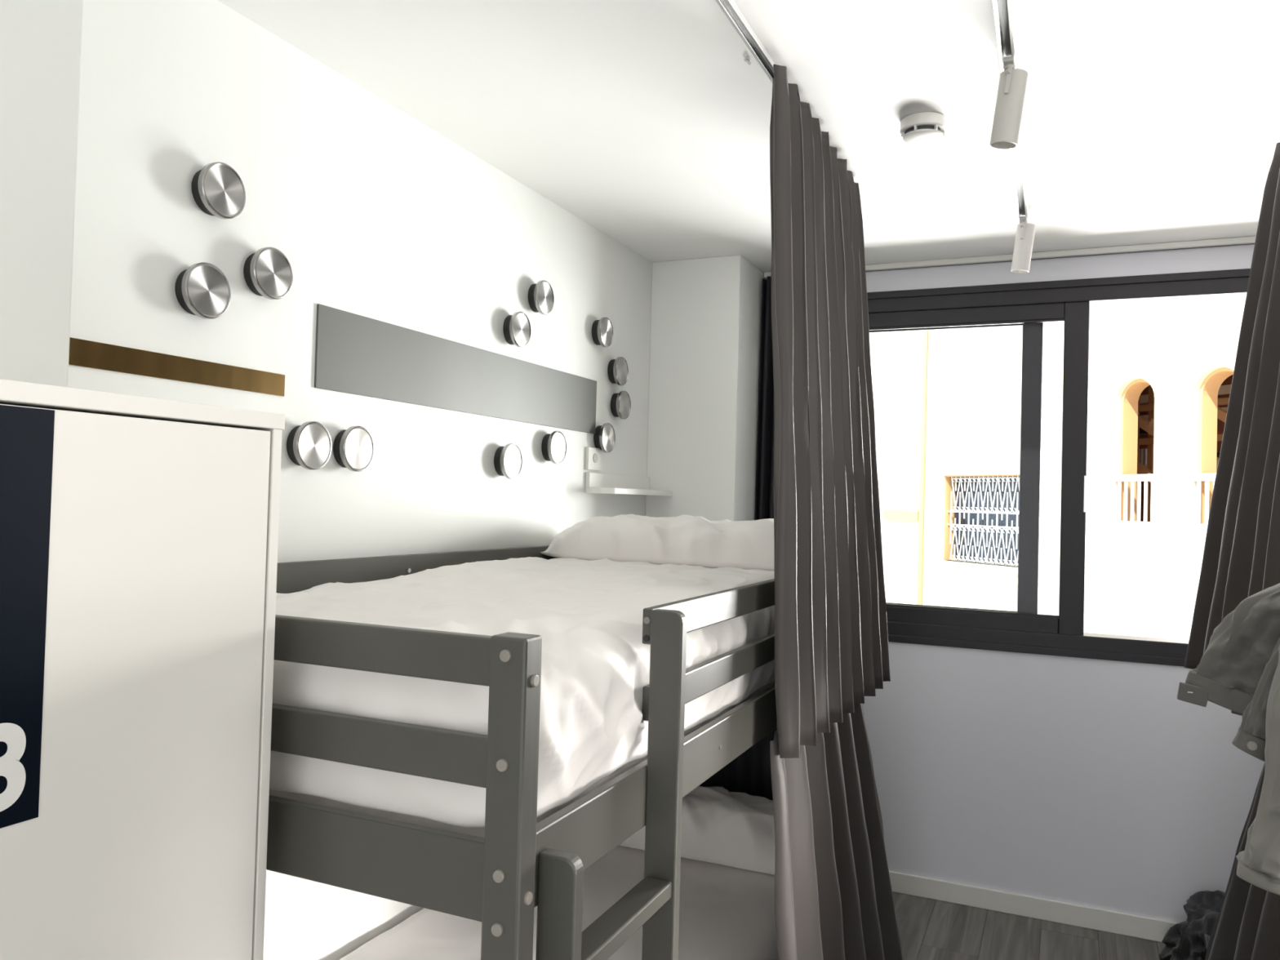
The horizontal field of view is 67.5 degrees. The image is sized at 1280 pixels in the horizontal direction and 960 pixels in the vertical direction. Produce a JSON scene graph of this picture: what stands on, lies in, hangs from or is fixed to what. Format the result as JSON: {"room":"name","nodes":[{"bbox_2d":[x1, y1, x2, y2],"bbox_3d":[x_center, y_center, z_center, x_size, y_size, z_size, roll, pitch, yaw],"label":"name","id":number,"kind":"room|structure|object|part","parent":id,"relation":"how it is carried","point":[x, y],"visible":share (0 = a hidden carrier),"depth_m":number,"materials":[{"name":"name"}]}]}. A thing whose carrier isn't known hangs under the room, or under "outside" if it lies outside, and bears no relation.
{"room":"dormitory","nodes":[
{"label":"dormitory","id":0,"kind":"room"},
{"bbox_2d":[0,0,83,386],"bbox_3d":[-1.427,0.247,0.433,0.250,2.545,2.243,1,-1,24],"label":"wall pillar","id":1,"kind":"structure","parent":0,"point":[41,40],"depth_m":1.37,"materials":[{"name":"white paint"}]},
{"bbox_2d":[67,0,653,959],"bbox_3d":[-0.966,0.292,1.956,0.150,2.545,5.700,1,-1,24],"label":"wall","id":2,"kind":"structure","parent":0,"point":[375,213],"depth_m":2.27,"materials":[{"name":"white paint"}]},
{"bbox_2d":[68,337,284,396],"bbox_3d":[-0.927,-0.220,1.833,0.004,0.048,0.657,1,-1,24],"label":"strip","id":3,"kind":"object","parent":2,"relation":"attached to","point":[82,353],"visible":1,"depth_m":1.86,"materials":[{"name":"brown metal"}]},
{"bbox_2d":[174,262,231,319],"bbox_3d":[-0.871,-0.375,1.904,0.041,0.110,0.110,1,-1,24],"label":"wall hook","id":4,"kind":"object","parent":2,"relation":"attached to","point":[202,290],"visible":1,"depth_m":1.89,"materials":[{"name":"silver metal"}]},
{"bbox_2d":[191,161,245,218],"bbox_3d":[-0.854,-0.583,1.935,0.041,0.110,0.110,1,-1,24],"label":"wall hook","id":5,"kind":"object","parent":2,"relation":"attached to","point":[218,190],"visible":1,"depth_m":1.92,"materials":[{"name":"silver metal"}]},
{"bbox_2d":[243,247,293,299],"bbox_3d":[-0.801,-0.443,2.058,0.041,0.110,0.110,1,-1,24],"label":"wall hook","id":6,"kind":"object","parent":2,"relation":"attached to","point":[268,272],"visible":1,"depth_m":2.04,"materials":[{"name":"silver metal"}]},
{"bbox_2d":[286,421,331,470],"bbox_3d":[-0.754,-0.078,2.177,0.041,0.110,0.110,1,-1,24],"label":"wall hook","id":7,"kind":"object","parent":2,"relation":"attached to","point":[308,444],"visible":1,"depth_m":2.16,"materials":[{"name":"silver metal"}]},
{"bbox_2d":[333,426,373,471],"bbox_3d":[-0.694,-0.075,2.313,0.041,0.110,0.110,1,-1,24],"label":"wall hook","id":8,"kind":"object","parent":2,"relation":"attached to","point":[353,446],"visible":1,"depth_m":2.29,"materials":[{"name":"silver metal"}]},
{"bbox_2d":[314,303,596,433],"bbox_3d":[-0.457,-0.290,2.877,0.006,0.195,1.439,1,-1,24],"label":"wall panel","id":9,"kind":"object","parent":2,"relation":"attached to","point":[355,353],"visible":1,"depth_m":2.65,"materials":[{"name":"grey"}]},
{"bbox_2d":[493,443,522,479],"bbox_3d":[-0.408,-0.058,2.952,0.041,0.110,0.110,1,-1,24],"label":"wall hook","id":10,"kind":"object","parent":2,"relation":"attached to","point":[508,459],"visible":1,"depth_m":2.93,"materials":[{"name":"silver metal"}]},
{"bbox_2d":[502,311,530,347],"bbox_3d":[-0.385,-0.469,2.987,0.041,0.110,0.110,1,-1,24],"label":"wall hook","id":11,"kind":"object","parent":2,"relation":"attached to","point":[517,326],"visible":1,"depth_m":2.96,"materials":[{"name":"silver metal"}]},
{"bbox_2d":[528,280,554,315],"bbox_3d":[-0.324,-0.594,3.119,0.041,0.110,0.110,1,-1,24],"label":"wall hook","id":12,"kind":"object","parent":2,"relation":"attached to","point":[540,295],"visible":1,"depth_m":3.10,"materials":[{"name":"silver metal"}]},
{"bbox_2d":[541,431,566,463],"bbox_3d":[-0.290,-0.109,3.214,0.041,0.110,0.110,1,-1,24],"label":"wall hook","id":13,"kind":"object","parent":2,"relation":"attached to","point":[553,446],"visible":1,"depth_m":3.19,"materials":[{"name":"silver metal"}]},
{"bbox_2d":[585,446,601,471],"bbox_3d":[-0.169,-0.077,3.516,0.016,0.083,0.105,1,-1,24],"label":"wall socket","id":14,"kind":"object","parent":2,"relation":"attached to","point":[593,455],"visible":1,"depth_m":3.50,"materials":[{"name":"white paint"}]},
{"bbox_2d":[591,316,613,346],"bbox_3d":[-0.139,-0.545,3.533,0.041,0.110,0.110,1,-1,24],"label":"wall hook","id":15,"kind":"object","parent":2,"relation":"attached to","point":[602,329],"visible":1,"depth_m":3.51,"materials":[{"name":"silver metal"}]},
{"bbox_2d":[593,422,615,453],"bbox_3d":[-0.133,-0.157,3.562,0.041,0.110,0.110,1,-1,24],"label":"wall hook","id":16,"kind":"object","parent":2,"relation":"attached to","point":[604,437],"visible":1,"depth_m":3.54,"materials":[{"name":"silver metal"}]},
{"bbox_2d":[607,356,628,386],"bbox_3d":[-0.085,-0.415,3.660,0.041,0.110,0.110,1,-1,24],"label":"wall hook","id":17,"kind":"object","parent":2,"relation":"attached to","point":[618,370],"visible":1,"depth_m":3.63,"materials":[{"name":"silver metal"}]},
{"bbox_2d":[610,391,631,419],"bbox_3d":[-0.075,-0.289,3.687,0.041,0.110,0.110,1,-1,24],"label":"wall hook","id":18,"kind":"object","parent":2,"relation":"attached to","point":[620,402],"visible":1,"depth_m":3.66,"materials":[{"name":"silver metal"}]},
{"bbox_2d":[585,471,672,496],"bbox_3d":[-0.032,0.019,3.700,0.119,0.076,0.548,1,-1,24],"label":"wall shelf","id":19,"kind":"object","parent":2,"relation":"attached to","point":[595,482],"visible":1,"depth_m":3.63,"materials":[{"name":"white paint"}]},
{"bbox_2d":[645,254,765,520],"bbox_3d":[0.265,0.370,4.055,0.386,2.545,0.360,1,-1,24],"label":"wall column","id":20,"kind":"structure","parent":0,"point":[706,313],"depth_m":3.91,"materials":[{"name":"white paint"}]},
{"bbox_2d":[217,0,1279,273],"bbox_3d":[0.564,-1.052,1.317,3.420,0.200,5.700,1,-1,24],"label":"ceiling","id":21,"kind":"structure","parent":0,"point":[646,122],"depth_m":2.36,"materials":[{"name":"white paint"}]},
{"bbox_2d":[715,0,775,82],"bbox_3d":[0.245,-0.937,2.058,0.026,0.016,2.100,1,-1,24],"label":"track","id":22,"kind":"object","parent":21,"relation":"attached to","point":[730,8],"visible":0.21,"depth_m":2.01,"materials":[{"name":"silver metal"}]},
{"bbox_2d":[769,64,890,758],"bbox_3d":[0.532,-0.150,2.574,0.153,1.518,1.146,1,-1,24],"label":"curtain","id":23,"kind":"object","parent":22,"relation":"hanging from","point":[832,650],"visible":1,"depth_m":2.32,"materials":[{"name":"grey fabric"}]},
{"bbox_2d":[743,56,751,65],"bbox_3d":[0.240,-0.936,2.138,0.015,0.016,0.015,1,-1,24],"label":"screw","id":24,"kind":"object","parent":21,"relation":"attached to","point":[747,59],"visible":1,"depth_m":2.14,"materials":[{"name":"silver metal"}]},
{"bbox_2d":[899,111,946,145],"bbox_3d":[0.726,-0.897,2.456,0.114,0.052,0.114,1,-1,24],"label":"smoke detector","id":25,"kind":"object","parent":21,"relation":"attached to","point":[922,128],"visible":1,"depth_m":2.42,"materials":[{"name":"white paint"}]},
{"bbox_2d":[901,124,944,137],"bbox_3d":[0.726,-0.887,2.456,0.104,0.014,0.106,1,-1,24],"label":"vent","id":26,"kind":"object","parent":25,"relation":"attached to","point":[907,131],"depth_m":2.42,"materials":[{"name":"white paint"}]},
{"bbox_2d":[764,235,1256,279],"bbox_3d":[1.775,-0.859,3.590,2.700,0.023,0.047,1,-1,24],"label":"rail","id":27,"kind":"object","parent":21,"relation":"attached to","point":[1242,241],"visible":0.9,"depth_m":3.63,"materials":[{"name":"white metal"}]},
{"bbox_2d":[754,275,773,519],"bbox_3d":[0.616,0.351,4.001,0.320,2.420,0.063,1,-1,24],"label":"window curtain","id":28,"kind":"object","parent":27,"relation":"hanging from","point":[764,504],"visible":0.08,"depth_m":4.05,"materials":[{"name":"black fabric"}]},
{"bbox_2d":[991,0,1028,219],"bbox_3d":[0.765,-0.922,2.001,0.034,0.020,2.620,1,-1,23],"label":"track","id":29,"kind":"object","parent":21,"relation":"attached to","point":[1002,9],"visible":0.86,"depth_m":2.07,"materials":[{"name":"silver metal"}]},
{"bbox_2d":[989,55,1028,149],"bbox_3d":[0.806,-0.821,2.094,0.077,0.175,0.089,1,-1,24],"label":"track spotlight","id":30,"kind":"object","parent":29,"relation":"attached to","point":[1011,91],"visible":1,"depth_m":2.08,"materials":[{"name":"grey paint"}]},
{"bbox_3d":[0.798,-0.866,2.076,0.016,0.056,0.011,1,-1,24],"label":"arm","id":31,"kind":"part","parent":30,"relation":"part of","materials":[{"name":"grey paint"}]},
{"bbox_2d":[1010,216,1035,273],"bbox_3d":[1.282,-0.785,3.204,0.076,0.175,0.086,1,-1,24],"label":"track spotlight","id":32,"kind":"object","parent":29,"relation":"attached to","point":[1024,237],"visible":1,"depth_m":3.19,"materials":[{"name":"white paint"}]},
{"bbox_3d":[1.274,-0.830,3.187,0.015,0.055,0.010,1,-1,24],"label":"arm","id":33,"kind":"part","parent":32,"relation":"part of","materials":[{"name":"white paint"}]},
{"bbox_2d":[766,244,1264,922],"bbox_3d":[1.637,0.403,3.775,3.120,2.545,0.250,1,-1,24],"label":"wall","id":34,"kind":"structure","parent":0,"point":[1076,780],"depth_m":3.64,"materials":[{"name":"white paint"}]},
{"bbox_2d":[888,871,1178,942],"bbox_3d":[1.726,1.635,3.551,2.734,0.078,0.012,1,-1,24],"label":"baseboard","id":35,"kind":"structure","parent":34,"relation":"attached to","point":[1104,920],"depth_m":3.65,"materials":[{"name":"white paint"}]},
{"bbox_2d":[866,268,1250,666],"bbox_3d":[1.649,-0.047,3.708,1.940,1.439,0.130,1,-1,24],"label":"window","id":36,"kind":"structure","parent":34,"relation":"in","point":[1028,305],"depth_m":3.70,"materials":[{"name":"black metal"}]},
{"bbox_3d":[1.195,-0.053,3.943,0.840,1.286,0.035,1,-1,24],"label":"sash","id":37,"kind":"part","parent":36,"relation":"part of","materials":[{"name":"black metal"}]},
{"bbox_3d":[1.261,-0.053,3.854,0.974,1.286,0.035,1,-1,24],"label":"sash","id":38,"kind":"part","parent":36,"relation":"part of","materials":[{"name":"black metal"}]},
{"bbox_3d":[1.694,0.053,3.640,0.012,0.140,0.012,1,-1,24],"label":"sash handle","id":39,"kind":"part","parent":36,"relation":"part of","materials":[{"name":"silver metal"}]},
{"bbox_2d":[892,891,1165,959],"bbox_3d":[0.490,1.651,1.260,3.420,0.120,5.700,1,-1,24],"label":"floor","id":40,"kind":"structure","parent":0,"point":[930,929],"depth_m":3.48,"materials":[{"name":"grey"}]},
{"bbox_2d":[0,378,284,959],"bbox_3d":[-0.810,0.724,1.036,0.380,1.652,0.676,1,-1,24],"label":"locker","id":41,"kind":"object","parent":40,"relation":"on","point":[139,535],"visible":1,"depth_m":1.08,"materials":[{"name":"white laminate"}]},
{"bbox_3d":[-0.677,0.744,1.334,0.379,1.631,0.016,1,-1,24],"label":"panel","id":42,"kind":"part","parent":41,"relation":"part of","materials":[{"name":"white laminate"}]},
{"bbox_2d":[266,545,777,959],"bbox_3d":[-0.157,0.899,2.301,1.025,1.392,2.104,1,-1,24],"label":"bunk bed","id":43,"kind":"object","parent":40,"relation":"on","point":[521,864],"visible":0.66,"depth_m":1.29,"materials":[{"name":"grey paint"}]},
{"bbox_3d":[-0.586,0.496,1.379,0.874,0.098,0.020,1,-1,24],"label":"rail","id":44,"kind":"part","parent":43,"relation":"part of","materials":[{"name":"grey paint"}]},
{"bbox_3d":[-0.582,0.348,1.383,0.874,0.062,0.020,1,-1,24],"label":"rail","id":45,"kind":"part","parent":43,"relation":"part of","materials":[{"name":"grey paint"}]},
{"bbox_3d":[-0.579,0.222,1.385,0.874,0.061,0.020,1,-1,24],"label":"rail","id":46,"kind":"part","parent":43,"relation":"part of","materials":[{"name":"grey paint"}]},
{"bbox_3d":[-0.589,0.241,2.518,0.018,0.092,2.016,1,-1,24],"label":"rail","id":47,"kind":"part","parent":43,"relation":"part of","materials":[{"name":"grey paint"}]},
{"bbox_3d":[-0.173,0.882,1.183,0.053,1.377,0.042,1,-1,24],"label":"post","id":48,"kind":"part","parent":43,"relation":"part of","materials":[{"name":"grey paint"}]},
{"bbox_2d":[269,681,774,838],"bbox_3d":[-0.162,0.510,2.323,0.850,0.055,1.955,1,-1,24],"label":"mattress","id":49,"kind":"object","parent":43,"relation":"on","point":[477,832],"visible":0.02,"depth_m":1.39,"materials":[{"name":"white fabric"}]},
{"bbox_2d":[269,556,774,827],"bbox_3d":[-0.170,0.353,2.319,0.963,0.268,2.033,1,-1,24],"label":"duvet","id":50,"kind":"object","parent":49,"relation":"on","point":[588,615],"visible":0.59,"depth_m":1.52,"materials":[{"name":"white fabric"}]},
{"bbox_2d":[540,514,774,570],"bbox_3d":[0.162,0.194,3.070,0.915,0.164,0.372,1,-1,24],"label":"pillow","id":51,"kind":"object","parent":50,"relation":"on","point":[687,540],"visible":0.66,"depth_m":2.93,"materials":[{"name":"white fabric"}]},
{"bbox_2d":[338,845,778,959],"bbox_3d":[-0.209,1.208,2.313,0.940,0.142,1.995,1,-1,24],"label":"mattress","id":52,"kind":"object","parent":43,"relation":"on","point":[726,913],"visible":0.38,"depth_m":2.50,"materials":[{"name":"white fabric"}]},
{"bbox_2d":[618,785,774,875],"bbox_3d":[0.161,1.070,3.049,0.840,0.197,0.318,1,-1,24],"label":"pillow","id":53,"kind":"object","parent":52,"relation":"on","point":[720,826],"visible":0.41,"depth_m":2.88,"materials":[{"name":"white fabric"}]},
{"bbox_3d":[-0.116,1.025,1.211,0.055,1.096,0.024,1,-1,24],"label":"ladder post","id":54,"kind":"part","parent":43,"relation":"part of","materials":[{"name":"grey paint"}]},
{"bbox_3d":[0.264,0.527,2.127,0.018,0.097,2.016,1,-1,24],"label":"rail","id":55,"kind":"part","parent":43,"relation":"part of","materials":[{"name":"grey paint"}]},
{"bbox_3d":[0.028,0.896,1.526,0.055,1.374,0.024,1,-1,24],"label":"ladder post","id":56,"kind":"part","parent":43,"relation":"part of","materials":[{"name":"grey paint"}]},
{"bbox_3d":[0.344,0.390,2.306,0.018,0.056,1.633,1,-1,24],"label":"guard rail","id":57,"kind":"part","parent":43,"relation":"part of","materials":[{"name":"grey paint"}]},
{"bbox_3d":[0.346,0.263,2.305,0.018,0.058,1.641,1,-1,24],"label":"guard rail","id":58,"kind":"part","parent":43,"relation":"part of","materials":[{"name":"grey paint"}]},
{"bbox_2d":[699,728,776,799],"bbox_3d":[0.249,1.107,3.296,0.940,1.000,0.026,1,-1,24],"label":"curtain","id":59,"kind":"object","parent":43,"relation":"hanging from","point":[749,773],"visible":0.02,"depth_m":3.25,"materials":[{"name":"black fabric"}]},
{"bbox_2d":[769,703,902,959],"bbox_3d":[0.590,1.076,2.633,0.143,0.998,1.378,1,-1,24],"label":"curtain","id":60,"kind":"object","parent":43,"relation":"hanging from","point":[834,900],"visible":0.82,"depth_m":2.40,"materials":[{"name":"grey fabric"}]},
{"bbox_2d":[1159,890,1225,959],"bbox_3d":[2.010,1.533,3.117,0.538,0.274,0.521,1,-1,24],"label":"plastic bag","id":61,"kind":"object","parent":40,"relation":"on","point":[1188,940],"visible":0.49,"depth_m":3.22,"materials":[{"name":"black plastic"}]},
{"bbox_3d":[1.719,0.933,1.462,1.025,1.392,2.104,1,-1,24],"label":"bunk bed","id":62,"kind":"object","parent":40,"relation":"on","visible":0},
{"bbox_2d":[1177,582,1279,761],"bbox_3d":[1.159,0.283,1.648,0.411,0.400,0.166,1,-1,24],"label":"denim jacket","id":63,"kind":"object","parent":62,"relation":"hanging from","point":[1236,671],"visible":0.91,"depth_m":1.67,"materials":[{"name":"grey fabric"}]},
{"bbox_2d":[1204,761,1279,959],"bbox_3d":[1.508,1.077,2.364,0.160,1.073,1.405,1,-1,24],"label":"curtain","id":64,"kind":"object","parent":62,"relation":"hanging from","point":[1246,926],"visible":0.64,"depth_m":2.36,"materials":[{"name":"grey fabric"}]},
{"bbox_2d":[1235,644,1279,895],"bbox_3d":[1.153,0.404,1.517,0.348,0.559,0.134,1,-1,24],"label":"trousers","id":65,"kind":"object","parent":62,"relation":"hanging from","point":[1259,864],"visible":1,"depth_m":1.55,"materials":[{"name":"grey fabric"}]},
{"label":"outside","id":66,"kind":"structure","parent":0,"visible":0},
{"bbox_3d":[8.433,6.322,23.032,80.000,0.100,40.700,1,-1,24],"label":"ground","id":67,"kind":"structure","parent":66,"visible":0},
{"bbox_2d":[869,298,1245,639],"bbox_3d":[7.437,-0.381,17.264,3.205,13.000,23.000,2,-1,-25],"label":"building","id":68,"kind":"structure","parent":67,"relation":"on","point":[947,402],"depth_m":15.41,"materials":[{"name":"beige painted plaster render"}]},
{"bbox_3d":[6.010,1.622,16.836,0.300,0.300,2.300,2,-1,-25],"label":"window sill","id":69,"kind":"part","parent":68,"relation":"part of","materials":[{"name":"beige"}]},
{"bbox_2d":[946,475,1019,565],"bbox_3d":[6.085,0.693,16.842,0.020,1.522,1.886,2,-1,-25],"label":"iron grille","id":70,"kind":"object","parent":68,"relation":"attached to","point":[988,526],"depth_m":16.97,"materials":[{"name":"white metal"}]},
{"bbox_3d":[7.286,0.678,14.074,0.100,0.140,0.660,2,-1,-25],"label":"balustrade","id":71,"kind":"part","parent":68,"relation":"part of","materials":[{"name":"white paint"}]},
{"bbox_3d":[7.305,-0.031,14.088,0.100,0.100,0.660,2,-1,-25],"label":"balustrade rail","id":72,"kind":"part","parent":68,"relation":"part of","materials":[{"name":"white paint"}]},
{"bbox_3d":[8.321,-0.582,16.075,0.080,3.200,0.080,2,-1,-25],"label":"timber post","id":73,"kind":"part","parent":68,"relation":"part of","materials":[{"name":"brown"}]},
{"bbox_3d":[8.446,-0.584,15.802,0.080,3.200,0.080,2,-1,-25],"label":"timber post","id":74,"kind":"part","parent":68,"relation":"part of","materials":[{"name":"brown"}]},
{"bbox_3d":[7.814,0.668,12.919,0.100,0.140,0.700,2,-1,-25],"label":"balustrade","id":75,"kind":"part","parent":68,"relation":"part of","materials":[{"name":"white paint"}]},
{"bbox_3d":[7.833,-0.041,12.934,0.100,0.100,0.700,2,-1,-25],"label":"balustrade rail","id":76,"kind":"part","parent":68,"relation":"part of","materials":[{"name":"white paint"}]},
{"bbox_3d":[1.350,-0.916,1.630,0.026,0.016,2.220,1,-1,24],"label":"track","id":77,"kind":"object","parent":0,"visible":0},
{"bbox_2d":[1184,142,1279,715],"bbox_3d":[1.571,-0.162,2.424,0.215,1.445,1.412,1,-1,24],"label":"curtain","id":78,"kind":"object","parent":77,"relation":"hanging from","point":[1241,558],"visible":0.86,"depth_m":2.46,"materials":[{"name":"grey fabric"}]}
]}

